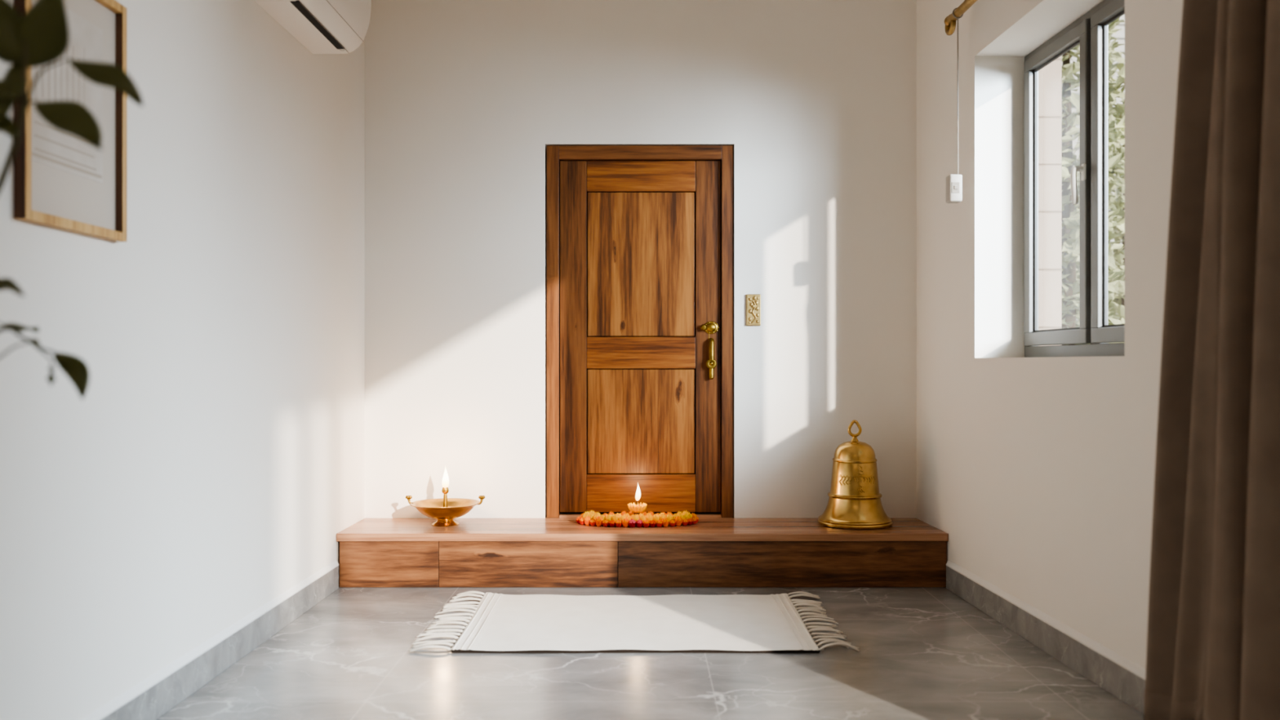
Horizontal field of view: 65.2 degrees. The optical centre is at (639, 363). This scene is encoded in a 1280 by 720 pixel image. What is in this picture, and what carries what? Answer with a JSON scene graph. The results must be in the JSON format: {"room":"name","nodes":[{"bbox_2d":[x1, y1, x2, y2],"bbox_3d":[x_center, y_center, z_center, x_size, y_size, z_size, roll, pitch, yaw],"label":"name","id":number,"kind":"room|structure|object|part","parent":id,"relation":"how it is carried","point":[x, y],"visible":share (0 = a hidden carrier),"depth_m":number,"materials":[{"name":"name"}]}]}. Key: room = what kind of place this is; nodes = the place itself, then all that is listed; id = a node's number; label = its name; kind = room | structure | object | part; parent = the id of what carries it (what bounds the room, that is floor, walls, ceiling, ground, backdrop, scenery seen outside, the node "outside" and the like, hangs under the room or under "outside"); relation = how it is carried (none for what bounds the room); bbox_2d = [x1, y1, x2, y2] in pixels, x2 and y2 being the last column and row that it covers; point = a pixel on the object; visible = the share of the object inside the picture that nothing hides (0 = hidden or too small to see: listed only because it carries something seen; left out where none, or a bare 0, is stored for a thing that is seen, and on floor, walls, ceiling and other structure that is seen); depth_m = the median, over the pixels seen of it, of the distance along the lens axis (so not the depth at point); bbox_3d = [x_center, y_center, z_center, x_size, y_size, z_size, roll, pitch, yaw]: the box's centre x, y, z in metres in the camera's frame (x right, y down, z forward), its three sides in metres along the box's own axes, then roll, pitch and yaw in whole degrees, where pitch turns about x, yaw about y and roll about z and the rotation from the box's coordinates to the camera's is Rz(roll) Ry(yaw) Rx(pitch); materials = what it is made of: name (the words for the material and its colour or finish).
{"room":"home prayer room","nodes":[
{"label":"home prayer room","id":0,"kind":"room"},
{"bbox_2d":[0,0,364,719],"bbox_3d":[-1.758,-0.565,1.292,0.300,3.450,9.380,0,0,1],"label":"wall","id":1,"kind":"structure","parent":0,"point":[210,463],"depth_m":3.48,"materials":[{"name":"paint"}]},
{"bbox_2d":[13,0,127,241],"bbox_3d":[-1.577,-0.725,2.792,0.031,0.711,0.495,0,0,1],"label":"framed print","id":2,"kind":"object","parent":1,"relation":"attached to","point":[62,181],"visible":0.83,"depth_m":2.83,"materials":[{"name":"white paper"}]},
{"bbox_3d":[-1.579,-0.725,2.558,0.031,0.711,0.026,0,0,1],"label":"moulding","id":3,"kind":"part","parent":2,"relation":"part of","materials":[{"name":"brown wood"}]},
{"bbox_3d":[-1.577,-0.382,2.792,0.031,0.026,0.443,0,0,1],"label":"moulding","id":4,"kind":"part","parent":2,"relation":"part of","materials":[{"name":"brown wood"}]},
{"bbox_3d":[-1.577,-1.067,2.792,0.031,0.026,0.443,0,0,1],"label":"moulding","id":5,"kind":"part","parent":2,"relation":"part of","materials":[{"name":"brown wood"}]},
{"bbox_3d":[-1.574,-0.725,3.027,0.031,0.711,0.026,0,0,1],"label":"moulding","id":6,"kind":"part","parent":2,"relation":"part of","materials":[{"name":"brown wood"}]},
{"bbox_2d":[80,560,338,719],"bbox_3d":[-1.603,1.087,0.984,0.016,0.146,8.348,0,0,1],"label":"baseboard","id":7,"kind":"structure","parent":1,"relation":"attached to","point":[150,699],"depth_m":3.69,"materials":[{"name":"grey stone"}]},
{"bbox_2d":[254,0,371,53],"bbox_3d":[-1.433,-1.636,4.446,0.284,0.307,0.745,0,0,1],"label":"air conditioner","id":8,"kind":"object","parent":1,"relation":"attached to","point":[321,26],"visible":1,"depth_m":4.47,"materials":[{"name":"white plastic"}]},
{"bbox_2d":[290,0,344,48],"bbox_3d":[-1.415,-1.486,4.412,0.036,0.006,0.617,0,0,1],"label":"outlet","id":9,"kind":"object","parent":8,"relation":"attached to","point":[304,9],"depth_m":4.38,"materials":[{"name":"white plastic"}]},
{"bbox_2d":[364,0,916,518],"bbox_3d":[0.000,-0.565,5.790,3.800,3.450,0.220,0,0,0],"label":"wall","id":10,"kind":"structure","parent":0,"point":[815,101],"depth_m":5.68,"materials":[{"name":"paint"}]},
{"bbox_2d":[545,145,733,518],"bbox_3d":[-0.001,-0.159,5.735,1.070,2.163,0.130,0,0,0],"label":"door","id":11,"kind":"structure","parent":10,"relation":"in","point":[640,237],"depth_m":5.72,"materials":[{"name":"brown wood"}]},
{"bbox_3d":[0.007,0.744,5.739,0.623,0.216,0.035,0,0,0],"label":"rail","id":12,"kind":"part","parent":11,"relation":"part of","materials":[{"name":"brown wood"}]},
{"bbox_3d":[0.007,-0.061,5.739,0.623,0.182,0.035,0,0,0],"label":"rail","id":13,"kind":"part","parent":11,"relation":"part of","materials":[{"name":"brown wood"}]},
{"bbox_3d":[0.007,-1.071,5.739,0.623,0.174,0.035,0,0,0],"label":"rail","id":14,"kind":"part","parent":11,"relation":"part of","materials":[{"name":"brown wood"}]},
{"bbox_3d":[0.007,0.333,5.750,0.615,0.598,0.035,0,0,0],"label":"panel","id":15,"kind":"part","parent":11,"relation":"part of","materials":[{"name":"brown wood"}]},
{"bbox_3d":[0.007,-0.568,5.750,0.615,0.825,0.035,0,0,0],"label":"panel","id":16,"kind":"part","parent":11,"relation":"part of","materials":[{"name":"brown wood"}]},
{"bbox_3d":[0.365,-0.204,5.702,0.040,0.037,0.036,0,0,0],"label":"turn knob","id":17,"kind":"part","parent":11,"relation":"part of","materials":[{"name":"gold metal"}]},
{"bbox_3d":[0.407,-0.204,5.705,0.091,0.072,0.030,0,0,0],"label":"rose plate","id":18,"kind":"part","parent":11,"relation":"part of","materials":[{"name":"gold metal"}]},
{"bbox_2d":[746,293,760,325],"bbox_3d":[0.644,-0.303,5.668,0.082,0.178,0.024,0,0,0],"label":"brass plaque","id":19,"kind":"object","parent":10,"relation":"attached to","point":[753,301],"visible":1,"depth_m":5.66,"materials":[{"name":"gold metal"}]},
{"bbox_2d":[156,586,1143,719],"bbox_3d":[0.200,1.220,1.240,4.800,0.120,9.480,0,0,0],"label":"floor","id":20,"kind":"structure","parent":0,"point":[925,653],"depth_m":3.73,"materials":[{"name":"grey stone"}]},
{"bbox_2d":[0,0,143,400],"bbox_3d":[-1.167,0.224,1.601,0.735,1.869,0.336,0,0,-15],"label":"potted plant","id":21,"kind":"object","parent":20,"relation":"on","point":[40,37],"visible":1,"depth_m":1.58,"materials":[{"name":"green plant"}]},
{"bbox_3d":[-1.139,0.100,1.571,0.476,1.581,0.059,0,0,-2],"label":"stem","id":22,"kind":"part","parent":21,"relation":"part of","materials":[{"name":"green plant"}]},
{"bbox_2d":[408,591,859,653],"bbox_3d":[-0.028,1.141,4.491,1.834,0.035,0.994,0,0,0],"label":"rug","id":23,"kind":"object","parent":20,"relation":"on","point":[500,623],"visible":1,"depth_m":4.38,"materials":[{"name":"beige fabric"}]},
{"bbox_2d":[336,518,948,586],"bbox_3d":[0.012,1.019,5.418,3.158,0.280,0.521,0,0,0],"label":"wooden step","id":24,"kind":"structure","parent":20,"relation":"on","point":[374,552],"depth_m":5.17,"materials":[{"name":"brown wood"}]},
{"bbox_2d":[405,466,484,526],"bbox_3d":[-1.061,0.717,5.450,0.378,0.324,0.378,0,0,-37],"label":"oil lamp","id":25,"kind":"object","parent":24,"relation":"on","point":[445,509],"visible":1,"depth_m":5.43,"materials":[{"name":"gold metal"}]},
{"bbox_3d":[-1.256,0.747,5.450,0.042,0.052,0.036,0,0,0],"label":"bud handle","id":26,"kind":"part","parent":25,"relation":"part of","materials":[{"name":"gold metal"}]},
{"bbox_3d":[-1.061,0.801,5.450,0.378,0.084,0.378,0,0,0],"label":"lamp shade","id":27,"kind":"part","parent":25,"relation":"part of","materials":[{"name":"gold metal"}]},
{"bbox_3d":[-1.061,0.749,5.450,0.040,0.169,0.040,0,0,0],"label":"wick post","id":28,"kind":"part","parent":25,"relation":"part of","materials":[{"name":"gold metal"}]},
{"bbox_3d":[-0.865,0.747,5.452,0.041,0.052,0.035,0,0,26],"label":"bud handle","id":29,"kind":"part","parent":25,"relation":"part of","materials":[{"name":"gold metal"}]},
{"bbox_2d":[576,516,581,524],"bbox_3d":[-0.330,0.861,5.489,0.042,0.035,0.041,0,0,-2],"label":"marigold","id":30,"kind":"object","parent":24,"relation":"on","point":[578,521],"visible":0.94,"depth_m":5.48,"materials":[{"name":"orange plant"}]},
{"bbox_2d":[579,517,584,524],"bbox_3d":[-0.311,0.860,5.457,0.042,0.037,0.039,0,0,-22],"label":"marigold","id":31,"kind":"object","parent":24,"relation":"on","point":[582,519],"visible":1,"depth_m":5.44,"materials":[{"name":"orange plant"}]},
{"bbox_2d":[582,511,589,518],"bbox_3d":[-0.293,0.847,5.489,0.045,0.064,0.045,0,0,-9],"label":"marigold","id":32,"kind":"object","parent":24,"relation":"on","point":[584,515],"visible":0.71,"depth_m":5.48,"materials":[{"name":"orange plant"}]},
{"bbox_2d":[584,515,591,525],"bbox_3d":[-0.285,0.853,5.431,0.041,0.051,0.038,0,0,41],"label":"marigold","id":33,"kind":"object","parent":24,"relation":"on","point":[587,519],"visible":1,"depth_m":5.42,"materials":[{"name":"orange plant"}]},
{"bbox_2d":[586,512,593,519],"bbox_3d":[-0.269,0.847,5.459,0.045,0.063,0.042,0,0,37],"label":"marigold","id":34,"kind":"object","parent":24,"relation":"on","point":[591,515],"visible":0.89,"depth_m":5.45,"materials":[{"name":"orange plant"}]},
{"bbox_2d":[589,519,595,525],"bbox_3d":[-0.254,0.860,5.413,0.039,0.037,0.039,0,0,-24],"label":"marigold","id":35,"kind":"object","parent":24,"relation":"on","point":[593,522],"visible":1,"depth_m":5.40,"materials":[{"name":"orange plant"}]},
{"bbox_2d":[595,515,603,526],"bbox_3d":[-0.221,0.851,5.401,0.042,0.055,0.044,0,0,12],"label":"marigold","id":36,"kind":"object","parent":24,"relation":"on","point":[598,520],"visible":1,"depth_m":5.39,"materials":[{"name":"orange plant"}]},
{"bbox_2d":[600,514,605,525],"bbox_3d":[-0.204,0.849,5.425,0.041,0.059,0.042,0,0,36],"label":"marigold","id":37,"kind":"object","parent":24,"relation":"on","point":[602,517],"visible":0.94,"depth_m":5.41,"materials":[{"name":"orange plant"}]},
{"bbox_2d":[601,520,608,526],"bbox_3d":[-0.185,0.860,5.389,0.040,0.036,0.040,0,0,-36],"label":"marigold","id":38,"kind":"object","parent":24,"relation":"on","point":[605,523],"visible":1,"depth_m":5.38,"materials":[{"name":"orange plant"}]},
{"bbox_2d":[605,514,613,525],"bbox_3d":[-0.168,0.848,5.415,0.043,0.062,0.044,0,0,-35],"label":"marigold","id":39,"kind":"object","parent":24,"relation":"on","point":[609,517],"visible":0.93,"depth_m":5.40,"materials":[{"name":"orange plant"}]},
{"bbox_2d":[608,520,616,527],"bbox_3d":[-0.149,0.861,5.378,0.041,0.034,0.041,0,0,-41],"label":"marigold","id":40,"kind":"object","parent":24,"relation":"on","point":[612,523],"visible":1,"depth_m":5.37,"materials":[{"name":"orange plant"}]},
{"bbox_2d":[611,514,619,521],"bbox_3d":[-0.131,0.847,5.409,0.045,0.063,0.044,0,0,-22],"label":"marigold","id":41,"kind":"object","parent":24,"relation":"on","point":[615,517],"visible":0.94,"depth_m":5.40,"materials":[{"name":"orange plant"}]},
{"bbox_2d":[615,520,622,527],"bbox_3d":[-0.113,0.860,5.375,0.040,0.037,0.040,0,0,-35],"label":"marigold","id":42,"kind":"object","parent":24,"relation":"on","point":[619,524],"visible":1,"depth_m":5.36,"materials":[{"name":"orange plant"}]},
{"bbox_2d":[618,515,625,526],"bbox_3d":[-0.096,0.848,5.404,0.043,0.061,0.041,0,0,-42],"label":"marigold","id":43,"kind":"object","parent":24,"relation":"on","point":[621,517],"visible":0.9,"depth_m":5.39,"materials":[{"name":"orange plant"}]},
{"bbox_2d":[622,518,628,527],"bbox_3d":[-0.078,0.854,5.368,0.039,0.049,0.037,0,0,28],"label":"marigold","id":44,"kind":"object","parent":24,"relation":"on","point":[625,523],"visible":1,"depth_m":5.36,"materials":[{"name":"orange plant"}]},
{"bbox_2d":[628,519,635,527],"bbox_3d":[-0.042,0.857,5.366,0.042,0.043,0.045,0,0,27],"label":"marigold","id":45,"kind":"object","parent":24,"relation":"on","point":[632,523],"visible":1,"depth_m":5.35,"materials":[{"name":"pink plant"}]},
{"bbox_2d":[631,514,639,526],"bbox_3d":[-0.025,0.845,5.397,0.045,0.067,0.045,0,0,-2],"label":"marigold","id":46,"kind":"object","parent":24,"relation":"on","point":[635,517],"visible":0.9,"depth_m":5.38,"materials":[{"name":"orange plant"}]},
{"bbox_2d":[627,483,647,515],"bbox_3d":[-0.015,0.765,5.505,0.108,0.226,0.108,0,0,0],"label":"lamp","id":47,"kind":"object","parent":24,"relation":"on","point":[637,508],"visible":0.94,"depth_m":5.48,"materials":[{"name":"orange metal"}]},
{"bbox_2d":[635,519,643,527],"bbox_3d":[-0.003,0.858,5.367,0.043,0.041,0.040,0,0,14],"label":"marigold","id":48,"kind":"object","parent":24,"relation":"on","point":[639,523],"visible":1,"depth_m":5.35,"materials":[{"name":"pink plant"}]},
{"bbox_2d":[639,515,645,526],"bbox_3d":[0.014,0.848,5.400,0.042,0.061,0.042,0,0,-6],"label":"marigold","id":49,"kind":"object","parent":24,"relation":"on","point":[642,517],"visible":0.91,"depth_m":5.39,"materials":[{"name":"orange plant"}]},
{"bbox_2d":[642,520,649,527],"bbox_3d":[0.033,0.859,5.368,0.042,0.039,0.042,0,0,30],"label":"marigold","id":50,"kind":"object","parent":24,"relation":"on","point":[646,524],"visible":1,"depth_m":5.36,"materials":[{"name":"orange plant"}]},
{"bbox_2d":[645,515,652,526],"bbox_3d":[0.050,0.849,5.401,0.039,0.058,0.041,0,0,32],"label":"marigold","id":51,"kind":"object","parent":24,"relation":"on","point":[648,518],"visible":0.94,"depth_m":5.39,"materials":[{"name":"orange plant"}]},
{"bbox_2d":[649,520,656,527],"bbox_3d":[0.066,0.860,5.372,0.041,0.036,0.041,0,0,-20],"label":"marigold","id":52,"kind":"object","parent":24,"relation":"on","point":[652,523],"visible":1,"depth_m":5.36,"materials":[{"name":"orange plant"}]},
{"bbox_2d":[652,514,659,526],"bbox_3d":[0.085,0.847,5.406,0.042,0.062,0.042,0,0,10],"label":"marigold","id":53,"kind":"object","parent":24,"relation":"on","point":[655,517],"visible":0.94,"depth_m":5.39,"materials":[{"name":"orange plant"}]},
{"bbox_2d":[655,520,662,527],"bbox_3d":[0.103,0.860,5.378,0.040,0.038,0.042,0,0,-37],"label":"marigold","id":54,"kind":"object","parent":24,"relation":"on","point":[659,523],"visible":1,"depth_m":5.37,"materials":[{"name":"orange plant"}]},
{"bbox_2d":[662,517,668,526],"bbox_3d":[0.137,0.853,5.383,0.038,0.050,0.038,0,0,-25],"label":"marigold","id":55,"kind":"object","parent":24,"relation":"on","point":[665,522],"visible":1,"depth_m":5.37,"materials":[{"name":"orange plant"}]},
{"bbox_2d":[665,514,673,525],"bbox_3d":[0.158,0.846,5.419,0.046,0.065,0.043,0,0,3],"label":"marigold","id":56,"kind":"object","parent":24,"relation":"on","point":[669,517],"visible":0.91,"depth_m":5.41,"materials":[{"name":"orange plant"}]},
{"bbox_2d":[669,520,675,526],"bbox_3d":[0.175,0.862,5.396,0.037,0.033,0.037,0,0,8],"label":"marigold","id":57,"kind":"object","parent":24,"relation":"on","point":[672,522],"visible":1,"depth_m":5.38,"materials":[{"name":"orange plant"}]},
{"bbox_2d":[674,515,682,525],"bbox_3d":[0.207,0.852,5.408,0.042,0.054,0.043,0,0,8],"label":"marigold","id":58,"kind":"object","parent":24,"relation":"on","point":[678,520],"visible":1,"depth_m":5.39,"materials":[{"name":"orange plant"}]},
{"bbox_2d":[678,513,684,524],"bbox_3d":[0.225,0.848,5.449,0.043,0.060,0.042,0,0,-4],"label":"marigold","id":59,"kind":"object","parent":24,"relation":"on","point":[682,516],"visible":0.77,"depth_m":5.44,"materials":[{"name":"orange plant"}]},
{"bbox_2d":[681,518,688,525],"bbox_3d":[0.242,0.860,5.422,0.042,0.038,0.039,0,0,43],"label":"marigold","id":60,"kind":"object","parent":24,"relation":"on","point":[685,522],"visible":1,"depth_m":5.41,"materials":[{"name":"orange plant"}]},
{"bbox_2d":[682,511,689,519],"bbox_3d":[0.252,0.845,5.471,0.045,0.067,0.046,0,0,-27],"label":"marigold","id":61,"kind":"object","parent":24,"relation":"on","point":[686,515],"visible":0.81,"depth_m":5.46,"materials":[{"name":"orange plant"}]},
{"bbox_2d":[687,518,693,524],"bbox_3d":[0.270,0.861,5.444,0.039,0.035,0.040,0,0,-21],"label":"marigold","id":62,"kind":"object","parent":24,"relation":"on","point":[690,521],"visible":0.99,"depth_m":5.43,"materials":[{"name":"orange plant"}]},
{"bbox_2d":[691,517,696,524],"bbox_3d":[0.293,0.861,5.472,0.039,0.035,0.036,0,0,42],"label":"marigold","id":63,"kind":"object","parent":24,"relation":"on","point":[694,518],"visible":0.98,"depth_m":5.46,"materials":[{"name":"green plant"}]},
{"bbox_2d":[817,419,893,529],"bbox_3d":[1.175,0.594,5.472,0.404,0.568,0.404,0,0,0],"label":"bell","id":64,"kind":"object","parent":24,"relation":"on","point":[854,503],"visible":1,"depth_m":5.36,"materials":[{"name":"gold metal"}]},
{"bbox_2d":[916,0,1182,669],"bbox_3d":[1.917,-0.565,1.301,0.300,3.450,9.380,0,0,-3],"label":"wall","id":65,"kind":"structure","parent":0,"point":[1038,473],"depth_m":4.41,"materials":[{"name":"paint"}]},
{"bbox_2d":[944,0,977,35],"bbox_3d":[1.595,-1.625,3.496,0.144,0.099,2.715,0,0,-3],"label":"curtain rod","id":66,"kind":"object","parent":65,"relation":"attached to","point":[949,21],"visible":0.97,"depth_m":4.72,"materials":[{"name":"gold metal"}]},
{"bbox_2d":[946,7,963,203],"bbox_3d":[1.483,-1.214,4.699,0.074,0.916,0.070,0,0,-3],"label":"pull cord","id":67,"kind":"object","parent":66,"relation":"hanging from","point":[953,182],"visible":0.9,"depth_m":4.67,"materials":[{"name":"white plastic"}]},
{"bbox_3d":[1.494,-1.274,4.701,0.052,0.796,0.006,0,0,-3],"label":"cord","id":68,"kind":"part","parent":67,"relation":"part of","materials":[{"name":"white"}]},
{"bbox_2d":[946,560,1146,714],"bbox_3d":[1.654,1.087,3.646,0.018,0.146,3.028,0,0,-3],"label":"baseboard","id":69,"kind":"structure","parent":65,"relation":"attached to","point":[1113,673],"depth_m":3.93,"materials":[{"name":"grey stone"}]},
{"bbox_2d":[1024,0,1124,357],"bbox_3d":[1.871,-0.751,4.138,0.135,1.451,1.360,0,0,-3],"label":"window","id":70,"kind":"structure","parent":65,"relation":"in","point":[1090,30],"depth_m":4.18,"materials":[{"name":"grey metal"}]},
{"bbox_3d":[1.871,-0.762,4.480,0.046,1.358,0.604,0,0,-3],"label":"sash","id":71,"kind":"part","parent":70,"relation":"part of","materials":[{"name":"grey metal"}]},
{"bbox_3d":[1.827,-0.745,4.181,0.052,0.162,0.023,0,0,-3],"label":"lever","id":72,"kind":"part","parent":70,"relation":"part of","materials":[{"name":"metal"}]},
{"bbox_3d":[1.855,-0.800,4.182,0.012,0.070,0.028,0,0,-3],"label":"handle plate","id":73,"kind":"part","parent":70,"relation":"part of","materials":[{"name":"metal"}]},
{"bbox_3d":[1.901,-0.762,3.816,0.046,1.358,0.642,0,0,-3],"label":"sash","id":74,"kind":"part","parent":70,"relation":"part of","materials":[{"name":"grey metal"}]},
{"bbox_2d":[1143,0,1279,719],"bbox_3d":[1.560,-0.316,2.606,0.250,2.724,0.735,0,0,-6],"label":"curtain","id":75,"kind":"object","parent":65,"relation":"attached to","point":[1213,635],"visible":1,"depth_m":2.55,"materials":[{"name":"brown fabric"}]},
{"label":"outside","id":76,"kind":"structure","parent":0,"visible":0},
{"bbox_3d":[9.000,1.385,2.000,34.000,0.190,56.000,0,0,0],"label":"ground","id":77,"kind":"structure","parent":76,"visible":0},
{"bbox_2d":[1038,55,1062,346],"bbox_3d":[2.670,-1.248,7.850,1.080,5.075,0.500,0,0,0],"label":"wall","id":78,"kind":"structure","parent":77,"relation":"on","point":[1050,77],"depth_m":7.60,"materials":[{"name":"stone"}]},
{"bbox_2d":[1062,17,1124,345],"bbox_3d":[3.928,-1.436,9.191,1.135,5.454,1.759,0,0,0],"label":"shrub","id":79,"kind":"object","parent":77,"relation":"on","point":[1116,128],"visible":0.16,"depth_m":8.71,"materials":[{"name":"green plant"}]},
{"bbox_2d":[1062,13,1124,319],"bbox_3d":[8.400,-3.710,16.350,7.200,10.000,4.300,0,0,0],"label":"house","id":80,"kind":"structure","parent":77,"relation":"on","point":[1121,40],"depth_m":14.51,"materials":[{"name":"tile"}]},
{"bbox_2d":[1072,111,1124,324],"bbox_3d":[5.132,-0.712,10.604,1.529,4.006,1.702,0,0,0],"label":"shrub","id":81,"kind":"object","parent":77,"relation":"on","point":[1117,301],"visible":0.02,"depth_m":10.57,"materials":[{"name":"green plant"}]}
]}

